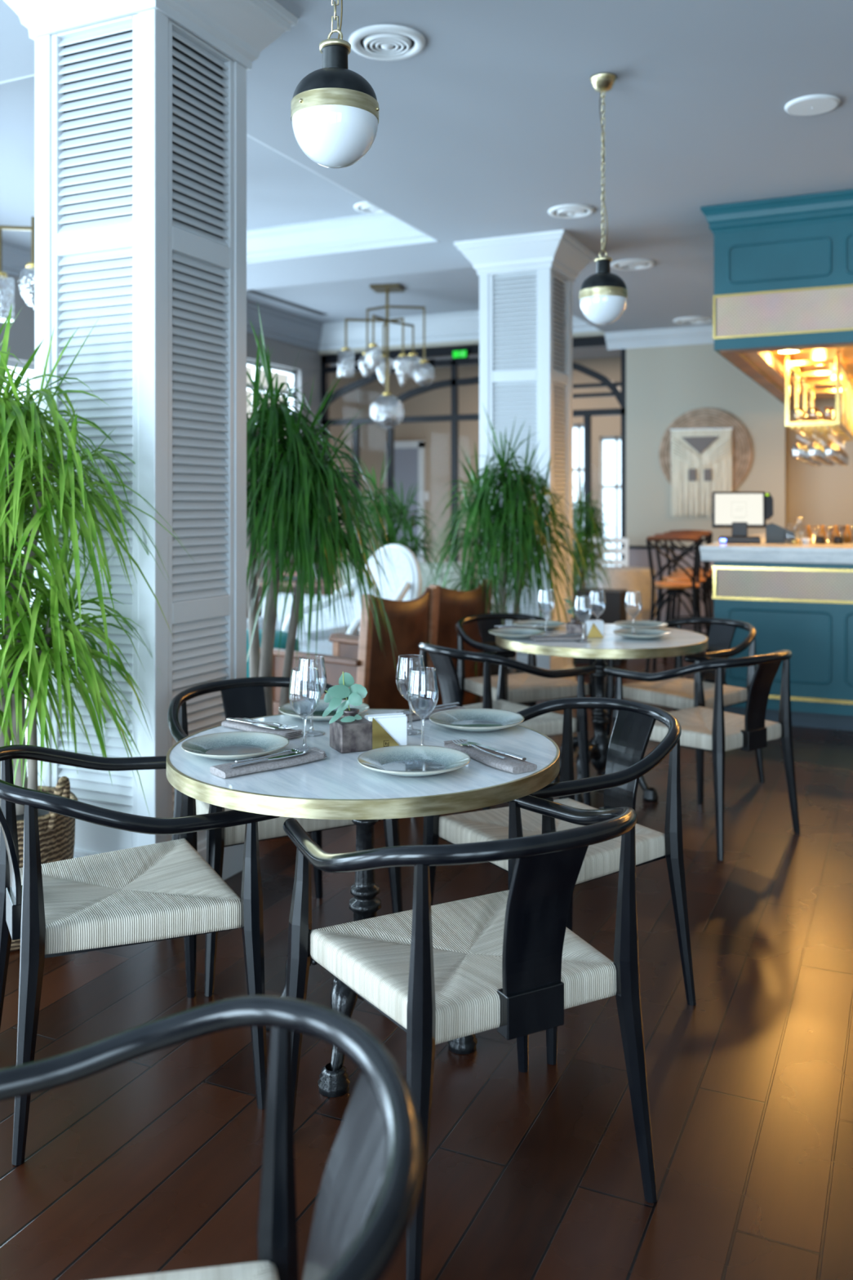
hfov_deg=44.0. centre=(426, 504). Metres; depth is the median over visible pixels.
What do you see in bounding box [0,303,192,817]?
dracaena plant
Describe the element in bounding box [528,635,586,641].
napkin
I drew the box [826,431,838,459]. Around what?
hanging wine glass
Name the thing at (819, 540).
grinder
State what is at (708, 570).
bar stool
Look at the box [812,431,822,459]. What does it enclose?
hanging wine glass
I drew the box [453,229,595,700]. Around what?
column
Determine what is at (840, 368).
glass rack
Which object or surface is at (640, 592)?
bowl
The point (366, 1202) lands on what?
dining chair
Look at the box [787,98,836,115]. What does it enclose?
grille
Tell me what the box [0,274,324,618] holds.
wall
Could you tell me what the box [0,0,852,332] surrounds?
ceiling
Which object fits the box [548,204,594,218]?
ceiling vent
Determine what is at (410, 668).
wine glass
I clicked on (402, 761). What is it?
dinner plate
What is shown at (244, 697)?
dining chair
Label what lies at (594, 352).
ceiling
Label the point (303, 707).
dinner plate
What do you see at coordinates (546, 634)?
fork
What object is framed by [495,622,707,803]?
marble table
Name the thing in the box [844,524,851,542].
syrup bottle
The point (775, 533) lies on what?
receipt printer
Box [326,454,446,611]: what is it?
dracaena plant
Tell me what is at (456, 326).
trim
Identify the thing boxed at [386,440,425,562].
trim
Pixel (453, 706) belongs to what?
fork
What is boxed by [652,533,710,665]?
bar stool
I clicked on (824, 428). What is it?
hanging wine glass
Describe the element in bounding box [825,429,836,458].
hanging wine glass
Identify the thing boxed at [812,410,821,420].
tumbler
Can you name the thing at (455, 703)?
knife
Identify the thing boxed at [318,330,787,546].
wall
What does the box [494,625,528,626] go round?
knife
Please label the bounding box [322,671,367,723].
eucalyptus sprig
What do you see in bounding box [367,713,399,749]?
napkin holder
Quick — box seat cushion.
[299,639,333,655]
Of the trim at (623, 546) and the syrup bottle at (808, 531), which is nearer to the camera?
the syrup bottle at (808, 531)
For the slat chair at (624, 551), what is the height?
1.011 m
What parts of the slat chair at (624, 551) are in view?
leg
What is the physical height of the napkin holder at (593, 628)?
0.078 m
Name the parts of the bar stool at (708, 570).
leg, leg, rail, seat, leg, leg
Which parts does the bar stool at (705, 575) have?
leg, leg, rail, seat, leg, leg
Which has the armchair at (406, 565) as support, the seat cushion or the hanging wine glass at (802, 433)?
the seat cushion
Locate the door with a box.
[394,448,417,560]
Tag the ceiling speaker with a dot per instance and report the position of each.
(812, 104)
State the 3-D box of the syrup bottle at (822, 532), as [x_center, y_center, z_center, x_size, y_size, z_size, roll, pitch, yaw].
[2.655,0.199,7.076,0.048,0.120,0.048,0,0,25]
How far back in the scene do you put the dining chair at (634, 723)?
2.91 m
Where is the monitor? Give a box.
[711,491,765,528]
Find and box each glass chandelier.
[0,216,35,322]
[337,283,435,429]
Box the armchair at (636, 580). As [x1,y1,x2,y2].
[572,566,657,620]
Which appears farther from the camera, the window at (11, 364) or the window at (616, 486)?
the window at (616, 486)
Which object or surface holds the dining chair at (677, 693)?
on the floor
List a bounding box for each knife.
[226,717,285,729]
[229,750,308,768]
[400,702,459,711]
[467,742,526,760]
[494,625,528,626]
[546,633,582,635]
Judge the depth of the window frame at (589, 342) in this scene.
12.39 m
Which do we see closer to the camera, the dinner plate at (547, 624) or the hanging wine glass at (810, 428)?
the dinner plate at (547, 624)
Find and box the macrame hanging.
[670,427,733,517]
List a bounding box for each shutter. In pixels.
[51,13,137,853]
[168,17,234,842]
[488,269,540,667]
[553,270,568,669]
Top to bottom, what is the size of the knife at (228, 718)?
0.007 m
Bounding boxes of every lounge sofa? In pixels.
[246,592,359,641]
[341,562,473,596]
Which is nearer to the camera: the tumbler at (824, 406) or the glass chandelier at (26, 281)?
the glass chandelier at (26, 281)
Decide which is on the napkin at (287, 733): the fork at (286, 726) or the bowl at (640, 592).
the fork at (286, 726)
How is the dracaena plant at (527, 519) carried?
on the floor
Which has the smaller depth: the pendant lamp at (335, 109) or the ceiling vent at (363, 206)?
the pendant lamp at (335, 109)
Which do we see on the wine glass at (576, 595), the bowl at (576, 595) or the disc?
the bowl at (576, 595)
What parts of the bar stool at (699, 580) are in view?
leg, leg, rail, seat, leg, leg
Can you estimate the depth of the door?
16.70 m
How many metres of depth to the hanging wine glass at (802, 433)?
8.01 m
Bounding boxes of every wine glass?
[288,667,320,748]
[296,656,326,736]
[395,653,425,734]
[406,667,439,719]
[537,589,554,633]
[573,595,592,642]
[588,590,605,635]
[624,591,641,635]
[791,428,803,457]
[794,430,805,458]
[796,431,807,459]
[799,433,809,461]
[803,435,813,462]
[807,428,819,457]
[809,430,821,458]
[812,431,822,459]
[813,432,824,460]
[823,427,835,457]
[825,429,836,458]
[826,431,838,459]
[828,432,839,460]
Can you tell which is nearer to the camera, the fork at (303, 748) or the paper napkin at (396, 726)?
the fork at (303, 748)
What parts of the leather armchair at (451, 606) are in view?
armrest, post, panel, post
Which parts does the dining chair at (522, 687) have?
leg, arm rail, leg, seat frame, seat, leg, leg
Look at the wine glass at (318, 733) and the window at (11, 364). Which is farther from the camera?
the window at (11, 364)
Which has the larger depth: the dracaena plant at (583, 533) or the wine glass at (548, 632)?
the dracaena plant at (583, 533)
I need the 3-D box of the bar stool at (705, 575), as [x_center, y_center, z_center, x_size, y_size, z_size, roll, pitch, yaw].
[2.381,0.801,9.562,0.426,1.121,0.454,0,0,23]
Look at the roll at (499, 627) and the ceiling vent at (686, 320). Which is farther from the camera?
the ceiling vent at (686, 320)
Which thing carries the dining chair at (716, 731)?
on the floor
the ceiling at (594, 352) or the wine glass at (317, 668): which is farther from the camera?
the ceiling at (594, 352)
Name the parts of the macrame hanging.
rod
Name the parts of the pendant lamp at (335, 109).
lamp shade, chain, cord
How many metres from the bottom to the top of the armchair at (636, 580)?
0.740 m
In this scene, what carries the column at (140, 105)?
on the floor
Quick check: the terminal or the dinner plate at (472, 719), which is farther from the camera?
the terminal
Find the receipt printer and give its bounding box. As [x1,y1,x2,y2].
[765,522,795,543]
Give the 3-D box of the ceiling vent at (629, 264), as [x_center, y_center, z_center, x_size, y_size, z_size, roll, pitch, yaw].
[1.594,-1.847,8.161,0.340,0.027,0.340,0,0,25]
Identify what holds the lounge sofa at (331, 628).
on the floor
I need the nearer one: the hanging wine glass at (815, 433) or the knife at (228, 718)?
the knife at (228, 718)
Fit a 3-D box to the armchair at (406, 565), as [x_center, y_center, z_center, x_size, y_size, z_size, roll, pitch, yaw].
[-0.463,0.811,6.780,0.749,1.099,0.731,0,0,-41]
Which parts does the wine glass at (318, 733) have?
stem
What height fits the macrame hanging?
0.938 m
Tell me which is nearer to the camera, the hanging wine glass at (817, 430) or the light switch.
the hanging wine glass at (817, 430)
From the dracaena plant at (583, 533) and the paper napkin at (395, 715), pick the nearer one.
the paper napkin at (395, 715)
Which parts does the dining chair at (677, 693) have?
leg, leg, seat, seat frame, leg, arm rail, leg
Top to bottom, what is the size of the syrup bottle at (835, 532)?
0.120 m
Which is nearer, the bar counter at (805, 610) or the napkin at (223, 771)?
the napkin at (223, 771)
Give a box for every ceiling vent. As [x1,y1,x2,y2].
[246,289,328,315]
[348,24,426,60]
[354,201,385,213]
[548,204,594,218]
[610,258,655,270]
[673,316,712,324]
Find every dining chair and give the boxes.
[0,744,279,1165]
[0,995,422,1279]
[167,676,402,996]
[283,795,657,1279]
[417,641,596,810]
[422,697,696,1065]
[455,613,601,773]
[601,617,764,802]
[602,649,799,860]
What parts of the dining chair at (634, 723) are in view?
leg, leg, seat, seat frame, leg, arm rail, leg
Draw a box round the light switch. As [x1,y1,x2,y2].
[424,491,428,500]
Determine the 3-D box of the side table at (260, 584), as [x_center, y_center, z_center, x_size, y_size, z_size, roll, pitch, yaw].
[-1.222,1.010,9.191,0.800,0.700,0.500,0,0,5]
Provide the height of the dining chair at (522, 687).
0.774 m
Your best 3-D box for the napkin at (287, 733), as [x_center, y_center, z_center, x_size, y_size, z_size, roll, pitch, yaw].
[-0.446,0.610,2.873,0.268,0.019,0.077,0,0,40]
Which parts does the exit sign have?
lit panel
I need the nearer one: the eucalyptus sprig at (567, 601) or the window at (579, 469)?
the eucalyptus sprig at (567, 601)
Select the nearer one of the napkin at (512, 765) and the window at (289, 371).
the napkin at (512, 765)
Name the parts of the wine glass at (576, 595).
stem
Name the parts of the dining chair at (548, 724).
leg, leg, leg, arm rail, seat, leg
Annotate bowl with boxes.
[288,667,320,718]
[296,656,326,702]
[395,653,425,701]
[537,589,554,615]
[573,595,592,622]
[588,590,605,616]
[624,591,641,616]
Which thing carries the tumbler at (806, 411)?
on the glass rack
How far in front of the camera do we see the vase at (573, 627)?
4.91 m
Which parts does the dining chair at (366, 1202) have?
seat, leg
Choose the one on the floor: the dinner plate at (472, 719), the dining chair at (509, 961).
the dining chair at (509, 961)
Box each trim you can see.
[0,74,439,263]
[2,241,323,351]
[319,310,714,351]
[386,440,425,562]
[622,545,693,549]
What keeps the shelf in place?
attached to the glass rack
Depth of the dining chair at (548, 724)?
4.42 m
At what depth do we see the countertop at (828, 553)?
6.44 m
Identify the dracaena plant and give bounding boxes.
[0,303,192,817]
[246,302,401,715]
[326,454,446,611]
[420,404,593,706]
[572,477,622,657]
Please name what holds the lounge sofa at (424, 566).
on the floor
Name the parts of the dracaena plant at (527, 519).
pot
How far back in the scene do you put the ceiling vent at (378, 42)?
4.21 m
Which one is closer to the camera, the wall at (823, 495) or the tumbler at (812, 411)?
the tumbler at (812, 411)
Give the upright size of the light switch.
0.140 m
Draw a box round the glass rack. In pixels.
[785,352,852,443]
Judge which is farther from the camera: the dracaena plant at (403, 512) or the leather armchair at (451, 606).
the dracaena plant at (403, 512)
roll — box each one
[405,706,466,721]
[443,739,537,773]
[498,626,537,629]
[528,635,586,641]
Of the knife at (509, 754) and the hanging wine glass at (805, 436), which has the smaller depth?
the knife at (509, 754)
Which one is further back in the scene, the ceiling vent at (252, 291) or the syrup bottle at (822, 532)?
the ceiling vent at (252, 291)
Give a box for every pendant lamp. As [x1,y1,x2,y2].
[290,0,379,168]
[578,72,627,324]
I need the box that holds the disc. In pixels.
[658,407,752,499]
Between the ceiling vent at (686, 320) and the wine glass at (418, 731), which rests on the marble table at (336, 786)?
the wine glass at (418, 731)
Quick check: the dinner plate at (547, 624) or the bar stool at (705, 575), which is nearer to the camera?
the dinner plate at (547, 624)
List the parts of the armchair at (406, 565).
arm, arm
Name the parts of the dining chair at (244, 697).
leg, leg, arm rail, seat, seat frame, leg, leg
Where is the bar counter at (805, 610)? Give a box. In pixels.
[711,561,852,731]
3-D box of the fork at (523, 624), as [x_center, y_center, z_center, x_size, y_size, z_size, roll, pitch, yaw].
[0.468,0.595,5.189,0.205,0.009,0.030,0,0,0]
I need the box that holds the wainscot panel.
[628,548,714,633]
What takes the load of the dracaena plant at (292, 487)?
on the floor
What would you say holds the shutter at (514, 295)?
hanging from the column at (526, 281)
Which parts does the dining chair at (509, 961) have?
leg, seat frame, leg, arm rail, seat, leg, leg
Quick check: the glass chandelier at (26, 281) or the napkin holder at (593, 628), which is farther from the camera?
the glass chandelier at (26, 281)
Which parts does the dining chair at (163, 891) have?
leg, leg, seat, arm rail, seat frame, leg, leg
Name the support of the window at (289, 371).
in the wall at (21, 340)
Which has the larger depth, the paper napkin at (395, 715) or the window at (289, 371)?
the window at (289, 371)
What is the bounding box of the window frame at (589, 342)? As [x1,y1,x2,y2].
[320,336,626,595]
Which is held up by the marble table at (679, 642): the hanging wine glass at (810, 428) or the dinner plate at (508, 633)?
the dinner plate at (508, 633)
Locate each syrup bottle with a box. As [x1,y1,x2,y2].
[804,524,812,542]
[818,524,826,542]
[831,524,839,542]
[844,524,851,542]
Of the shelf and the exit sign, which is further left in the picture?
the exit sign
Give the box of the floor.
[0,596,852,1279]
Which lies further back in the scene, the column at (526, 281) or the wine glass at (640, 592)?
the column at (526, 281)
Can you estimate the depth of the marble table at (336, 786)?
2.42 m
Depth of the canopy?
6.47 m
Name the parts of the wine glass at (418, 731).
stem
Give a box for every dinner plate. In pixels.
[181,731,288,760]
[278,698,369,721]
[357,745,471,777]
[429,707,524,732]
[488,627,545,639]
[511,620,564,630]
[613,620,667,629]
[613,628,671,639]
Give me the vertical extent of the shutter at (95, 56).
2.909 m
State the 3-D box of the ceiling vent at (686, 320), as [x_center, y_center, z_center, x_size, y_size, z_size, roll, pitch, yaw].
[2.693,-1.847,10.641,0.400,0.027,0.400,0,0,25]
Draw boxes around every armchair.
[259,586,436,715]
[281,543,421,655]
[330,578,491,707]
[572,566,657,620]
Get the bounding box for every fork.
[235,745,313,762]
[242,717,298,728]
[396,705,457,715]
[452,738,507,759]
[515,624,542,626]
[533,634,577,636]
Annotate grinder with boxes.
[815,536,825,543]
[833,536,843,543]
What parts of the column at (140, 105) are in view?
cornice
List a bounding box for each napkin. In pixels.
[209,746,327,777]
[221,717,302,738]
[366,712,403,717]
[368,714,405,720]
[368,715,407,745]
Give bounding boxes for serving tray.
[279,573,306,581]
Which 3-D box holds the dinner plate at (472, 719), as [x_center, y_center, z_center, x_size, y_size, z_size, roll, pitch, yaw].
[0.139,0.606,2.937,0.265,0.026,0.265,0,0,25]
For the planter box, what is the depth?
8.93 m
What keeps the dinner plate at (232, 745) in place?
on the marble table at (336, 786)
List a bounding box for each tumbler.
[794,408,803,421]
[797,410,807,421]
[808,407,818,421]
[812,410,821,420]
[823,406,833,420]
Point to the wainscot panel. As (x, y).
(638, 557)
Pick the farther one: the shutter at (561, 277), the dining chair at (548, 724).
the shutter at (561, 277)
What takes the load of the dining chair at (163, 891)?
on the floor
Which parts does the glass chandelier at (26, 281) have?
lamp shade, arm frame, lamp shade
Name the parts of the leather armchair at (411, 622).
rail, armrest, panel, leg, armrest, panel, post, panel, post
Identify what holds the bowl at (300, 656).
on the wine glass at (318, 733)
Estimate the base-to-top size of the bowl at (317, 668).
0.123 m
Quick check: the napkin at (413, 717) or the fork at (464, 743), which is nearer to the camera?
the fork at (464, 743)
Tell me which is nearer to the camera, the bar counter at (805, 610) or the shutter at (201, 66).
the shutter at (201, 66)
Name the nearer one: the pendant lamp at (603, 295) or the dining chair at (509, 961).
the dining chair at (509, 961)
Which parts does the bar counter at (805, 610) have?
panel moulding, panel moulding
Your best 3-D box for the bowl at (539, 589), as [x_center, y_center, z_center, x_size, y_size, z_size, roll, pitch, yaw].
[0.577,0.474,5.090,0.081,0.123,0.081,0,0,-4]
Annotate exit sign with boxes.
[451,348,468,359]
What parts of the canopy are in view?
bar canopy, cornice, panel moulding, brass trim, underside trim, downlight, panel moulding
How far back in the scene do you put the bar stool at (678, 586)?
8.22 m
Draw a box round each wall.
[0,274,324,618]
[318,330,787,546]
[787,398,852,544]
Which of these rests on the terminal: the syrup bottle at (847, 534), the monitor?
the monitor
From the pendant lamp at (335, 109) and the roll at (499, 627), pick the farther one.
the roll at (499, 627)
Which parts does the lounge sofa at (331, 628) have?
arm, arm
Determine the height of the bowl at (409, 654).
0.123 m
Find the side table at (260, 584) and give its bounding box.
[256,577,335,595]
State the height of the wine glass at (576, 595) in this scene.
0.207 m
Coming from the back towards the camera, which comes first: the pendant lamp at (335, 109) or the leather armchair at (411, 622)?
the leather armchair at (411, 622)
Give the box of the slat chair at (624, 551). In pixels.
[587,537,628,566]
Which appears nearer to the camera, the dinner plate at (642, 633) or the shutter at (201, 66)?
the shutter at (201, 66)
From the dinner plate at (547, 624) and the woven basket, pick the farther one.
the dinner plate at (547, 624)
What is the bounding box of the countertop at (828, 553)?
[699,532,852,564]
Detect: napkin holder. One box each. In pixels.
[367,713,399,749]
[585,619,604,637]
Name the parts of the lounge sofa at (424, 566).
arm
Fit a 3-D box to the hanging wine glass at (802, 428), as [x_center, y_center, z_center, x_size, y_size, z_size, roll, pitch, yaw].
[2.653,-0.435,7.545,0.078,0.209,0.077,0,0,25]
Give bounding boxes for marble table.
[166,708,559,1097]
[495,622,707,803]
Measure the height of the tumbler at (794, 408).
0.100 m
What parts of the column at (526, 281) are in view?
cornice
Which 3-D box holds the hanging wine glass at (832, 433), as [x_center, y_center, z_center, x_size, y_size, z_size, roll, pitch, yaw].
[3.061,-0.435,7.919,0.078,0.209,0.077,0,0,25]
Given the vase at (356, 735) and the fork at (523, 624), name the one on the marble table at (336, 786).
the vase at (356, 735)
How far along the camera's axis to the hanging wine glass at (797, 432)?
7.85 m
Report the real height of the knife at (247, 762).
0.007 m
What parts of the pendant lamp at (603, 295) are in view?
lamp shade, chain, cord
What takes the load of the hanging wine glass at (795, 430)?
hanging from the glass rack
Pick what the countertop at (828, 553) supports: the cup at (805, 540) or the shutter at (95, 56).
the cup at (805, 540)
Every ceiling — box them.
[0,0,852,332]
[328,346,621,372]
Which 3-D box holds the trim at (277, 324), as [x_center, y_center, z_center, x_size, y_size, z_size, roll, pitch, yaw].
[-2.920,-2.040,9.469,0.150,0.340,7.884,0,0,25]
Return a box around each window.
[7,360,35,456]
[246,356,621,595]
[246,359,296,440]
[572,423,583,515]
[600,436,621,566]
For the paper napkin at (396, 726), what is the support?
in the napkin holder at (381, 738)
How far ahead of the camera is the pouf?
5.98 m
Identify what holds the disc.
attached to the wall at (664, 384)
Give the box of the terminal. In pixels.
[711,491,773,543]
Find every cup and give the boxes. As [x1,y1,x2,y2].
[791,539,799,544]
[801,537,811,544]
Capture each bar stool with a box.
[644,535,704,674]
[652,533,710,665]
[663,531,713,636]
[669,529,714,627]
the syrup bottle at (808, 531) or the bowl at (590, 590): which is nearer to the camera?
the bowl at (590, 590)
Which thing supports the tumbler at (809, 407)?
on the glass rack
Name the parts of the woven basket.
handle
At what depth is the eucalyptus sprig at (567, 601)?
4.95 m
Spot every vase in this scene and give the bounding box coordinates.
[329,707,372,753]
[566,617,582,635]
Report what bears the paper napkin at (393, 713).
in the napkin holder at (381, 738)
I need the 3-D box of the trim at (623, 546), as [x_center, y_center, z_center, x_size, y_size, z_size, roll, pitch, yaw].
[2.892,0.463,11.108,1.677,0.030,0.035,0,0,25]
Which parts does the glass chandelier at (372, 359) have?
lamp shade, lamp shade, lamp shade, lamp shade, arm frame, lamp shade, ceiling plate, lamp shade, lamp shade, lamp shade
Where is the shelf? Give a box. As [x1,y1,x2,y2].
[790,420,847,438]
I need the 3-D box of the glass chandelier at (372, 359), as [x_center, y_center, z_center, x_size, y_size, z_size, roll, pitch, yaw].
[-0.408,-1.486,10.768,0.934,1.443,0.661,0,0,-39]
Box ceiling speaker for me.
[784,93,839,115]
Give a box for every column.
[3,0,298,880]
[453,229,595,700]
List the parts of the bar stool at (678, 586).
leg, leg, rail, seat, leg, leg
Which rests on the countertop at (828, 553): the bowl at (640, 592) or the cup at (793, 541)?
the cup at (793, 541)
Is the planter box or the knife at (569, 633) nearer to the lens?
the knife at (569, 633)
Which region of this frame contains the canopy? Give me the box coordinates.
[700,189,852,410]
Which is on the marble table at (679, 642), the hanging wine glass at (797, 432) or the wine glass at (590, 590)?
the wine glass at (590, 590)
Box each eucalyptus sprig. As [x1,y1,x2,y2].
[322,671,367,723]
[562,595,576,617]
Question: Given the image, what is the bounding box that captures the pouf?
[246,629,299,677]
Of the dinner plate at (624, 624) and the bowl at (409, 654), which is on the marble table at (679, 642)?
the dinner plate at (624, 624)
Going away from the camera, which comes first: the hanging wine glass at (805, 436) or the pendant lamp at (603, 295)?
the pendant lamp at (603, 295)
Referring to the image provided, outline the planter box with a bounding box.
[573,588,626,666]
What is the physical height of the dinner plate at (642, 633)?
0.026 m
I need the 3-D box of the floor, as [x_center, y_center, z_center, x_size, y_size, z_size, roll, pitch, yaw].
[2.126,1.420,7.107,11.894,0.120,20.488,0,0,25]
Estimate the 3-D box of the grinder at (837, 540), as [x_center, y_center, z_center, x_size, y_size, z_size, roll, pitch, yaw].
[2.703,0.234,6.928,0.064,0.050,0.064,0,0,25]
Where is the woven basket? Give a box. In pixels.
[10,776,77,951]
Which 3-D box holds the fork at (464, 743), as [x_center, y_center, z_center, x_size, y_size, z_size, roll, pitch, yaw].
[0.131,0.595,2.567,0.030,0.009,0.205,0,0,-33]

